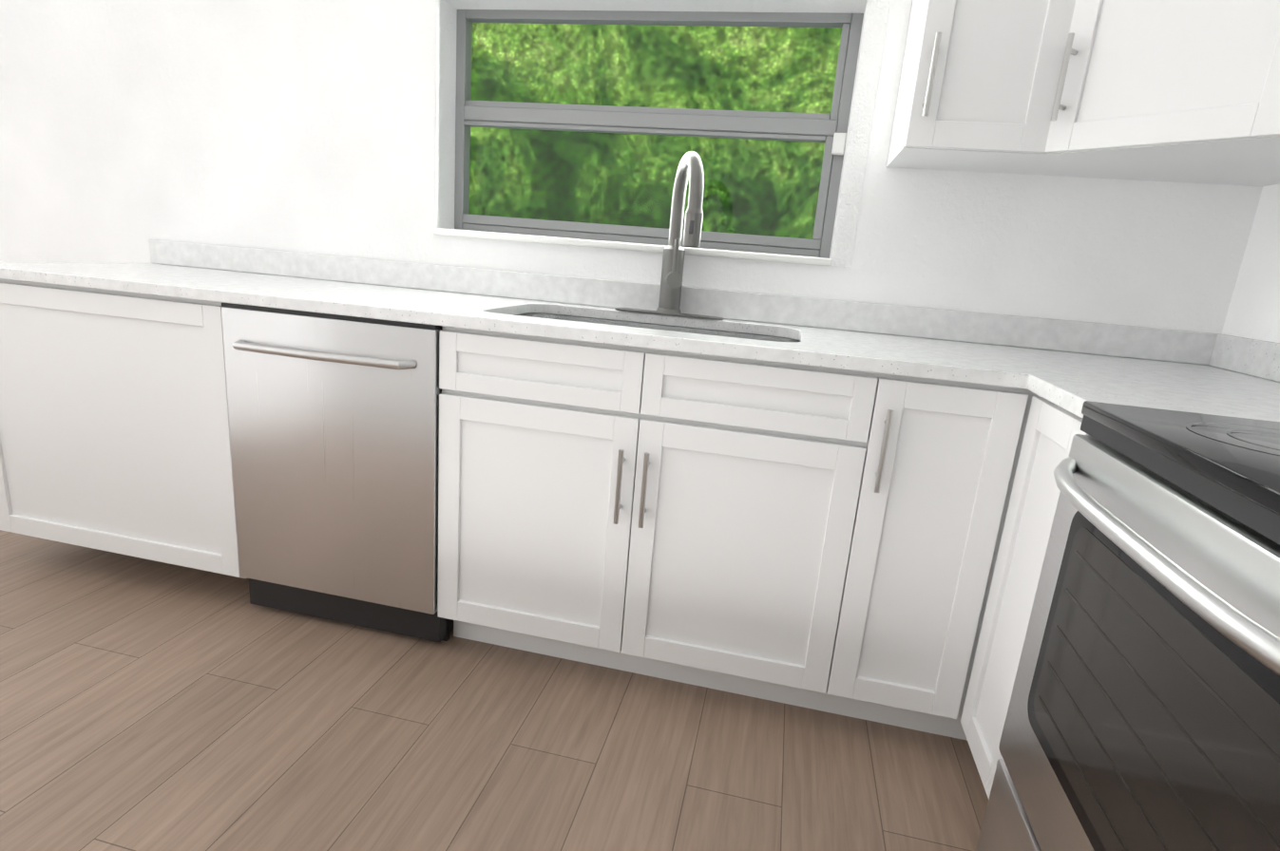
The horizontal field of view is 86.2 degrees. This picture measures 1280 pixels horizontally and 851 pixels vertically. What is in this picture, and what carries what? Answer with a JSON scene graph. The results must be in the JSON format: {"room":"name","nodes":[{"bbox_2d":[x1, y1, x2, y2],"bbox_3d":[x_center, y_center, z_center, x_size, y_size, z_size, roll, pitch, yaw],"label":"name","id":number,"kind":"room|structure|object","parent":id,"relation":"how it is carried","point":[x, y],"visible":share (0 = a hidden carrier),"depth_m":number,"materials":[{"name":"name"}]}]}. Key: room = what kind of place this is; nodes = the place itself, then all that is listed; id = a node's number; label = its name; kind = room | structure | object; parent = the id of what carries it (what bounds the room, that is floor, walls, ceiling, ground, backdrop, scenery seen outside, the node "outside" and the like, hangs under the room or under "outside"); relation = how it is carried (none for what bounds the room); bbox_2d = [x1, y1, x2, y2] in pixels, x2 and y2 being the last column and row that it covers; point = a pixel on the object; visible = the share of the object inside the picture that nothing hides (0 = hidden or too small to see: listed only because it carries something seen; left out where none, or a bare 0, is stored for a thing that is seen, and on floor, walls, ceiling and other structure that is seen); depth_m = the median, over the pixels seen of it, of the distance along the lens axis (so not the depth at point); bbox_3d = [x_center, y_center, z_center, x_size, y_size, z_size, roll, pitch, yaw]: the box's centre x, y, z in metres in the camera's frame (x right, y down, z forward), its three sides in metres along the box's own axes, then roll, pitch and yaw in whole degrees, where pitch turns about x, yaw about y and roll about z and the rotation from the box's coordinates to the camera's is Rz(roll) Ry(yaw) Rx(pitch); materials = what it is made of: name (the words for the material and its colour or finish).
{"room":"kitchen","nodes":[
{"label":"kitchen","id":0,"kind":"room"},
{"bbox_2d":[0,530,988,850],"bbox_3d":[-1.102,0.900,0.650,4.810,0.060,4.290,7,14,11],"label":"floor","id":1,"kind":"structure","parent":0,"point":[148,705],"depth_m":1.52,"materials":[{"name":"laminate"}]},
{"bbox_2d":[221,303,453,642],"bbox_3d":[-0.749,0.091,2.049,0.597,0.882,0.661,7,14,11],"label":"dishwasher","id":2,"kind":"object","parent":1,"relation":"on","point":[334,423],"visible":0.81,"depth_m":1.77,"materials":[{"name":"silver metal"}]},
{"bbox_2d":[437,325,878,710],"bbox_3d":[0.042,0.187,1.917,1.008,0.884,0.663,7,14,11],"label":"base cabinet","id":3,"kind":"object","parent":1,"relation":"on","point":[687,518],"visible":0.94,"depth_m":1.62,"materials":[{"name":"white paint"}]},
{"bbox_2d":[819,373,1088,799],"bbox_3d":[0.952,0.339,1.604,0.923,0.884,0.928,7,14,11],"label":"base cabinet","id":4,"kind":"object","parent":1,"relation":"on","point":[958,496],"visible":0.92,"depth_m":1.47,"materials":[{"name":"white paint"}]},
{"bbox_2d":[0,262,1279,421],"bbox_3d":[-0.221,-0.261,1.733,3.408,0.030,0.930,7,14,11],"label":"countertop","id":5,"kind":"structure","parent":4,"relation":"on","point":[1072,382],"depth_m":1.62,"materials":[{"name":"stone"}]},
{"bbox_2d":[516,313,799,342],"bbox_3d":[0.010,-0.152,1.871,0.836,0.210,0.448,7,14,11],"label":"sink bowl","id":6,"kind":"object","parent":5,"relation":"attached to","point":[668,328],"visible":0.04,"depth_m":2.05,"materials":[{"name":"silver metal"}]},
{"bbox_2d":[614,151,723,320],"bbox_3d":[0.083,-0.531,1.919,0.330,0.449,0.260,7,14,11],"label":"faucet","id":7,"kind":"object","parent":5,"relation":"on","point":[690,167],"visible":1,"depth_m":1.95,"materials":[{"name":"silver metal"}]},
{"bbox_2d":[975,401,1279,850],"bbox_3d":[0.860,0.398,0.745,0.707,1.170,0.763,7,14,11],"label":"range","id":8,"kind":"object","parent":1,"relation":"on","point":[1143,713],"visible":1,"depth_m":0.81,"materials":[{"name":"silver metal"}]},
{"bbox_2d":[0,0,1262,334],"bbox_3d":[-0.659,-0.751,2.305,4.610,2.400,0.182,7,14,11],"label":"wall","id":9,"kind":"structure","parent":0,"point":[129,129],"depth_m":2.20,"materials":[{"name":"paint"}]},
{"bbox_2d":[0,278,247,578],"bbox_3d":[-1.454,-0.062,2.223,0.870,0.784,0.627,7,14,11],"label":"base cabinet","id":10,"kind":"object","parent":9,"relation":"attached to","point":[114,428],"visible":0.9,"depth_m":1.92,"materials":[{"name":"white paint"}]},
{"bbox_2d":[433,228,831,266],"bbox_3d":[-0.045,-0.568,2.169,1.263,0.022,0.142,7,14,11],"label":"window sill","id":11,"kind":"structure","parent":9,"relation":"attached to","point":[785,258],"depth_m":2.10,"materials":[{"name":"white tile"}]},
{"bbox_2d":[454,9,863,258],"bbox_3d":[0.001,-0.923,2.164,1.265,0.695,0.069,7,14,11],"label":"window unit","id":12,"kind":"structure","parent":9,"relation":"in","point":[831,129],"depth_m":2.14,"materials":[{"name":"silver metal"}]},
{"bbox_2d":[148,239,1212,364],"bbox_3d":[-0.117,-0.417,2.152,3.408,0.085,0.020,7,14,11],"label":"backsplash","id":13,"kind":"structure","parent":9,"relation":"attached to","point":[1187,347],"depth_m":2.07,"materials":[{"name":"stone"}]},
{"bbox_2d":[886,0,1075,172],"bbox_3d":[0.823,-1.028,1.605,0.305,0.762,0.378,7,14,11],"label":"upper cabinet","id":14,"kind":"object","parent":9,"relation":"attached to","point":[978,85],"visible":1,"depth_m":1.53,"materials":[{"name":"white paint"}]},
{"bbox_2d":[1221,183,1279,343],"bbox_3d":[1.403,-0.166,0.632,0.200,2.400,2.760,7,14,11],"label":"wall","id":15,"kind":"structure","parent":0,"point":[1253,311],"depth_m":1.70,"materials":[{"name":"paint"}]},
{"bbox_2d":[1005,0,1279,186],"bbox_3d":[1.229,-0.942,1.394,0.627,0.762,0.640,7,14,11],"label":"upper cabinet","id":16,"kind":"object","parent":15,"relation":"attached to","point":[1175,90],"visible":0.98,"depth_m":1.36,"materials":[{"name":"white paint"}]},
{"bbox_2d":[1204,333,1279,382],"bbox_3d":[1.428,-0.098,1.376,0.018,0.085,0.900,7,14,11],"label":"backsplash","id":17,"kind":"structure","parent":15,"relation":"attached to","point":[1255,357],"depth_m":1.68,"materials":[{"name":"stone"}]},
{"label":"outside","id":18,"kind":"structure","parent":0,"visible":0},
{"bbox_2d":[468,22,841,239],"bbox_3d":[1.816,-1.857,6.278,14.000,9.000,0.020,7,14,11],"label":"trees","id":19,"kind":"object","parent":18,"point":[659,212],"depth_m":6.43,"materials":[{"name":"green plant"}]}
]}

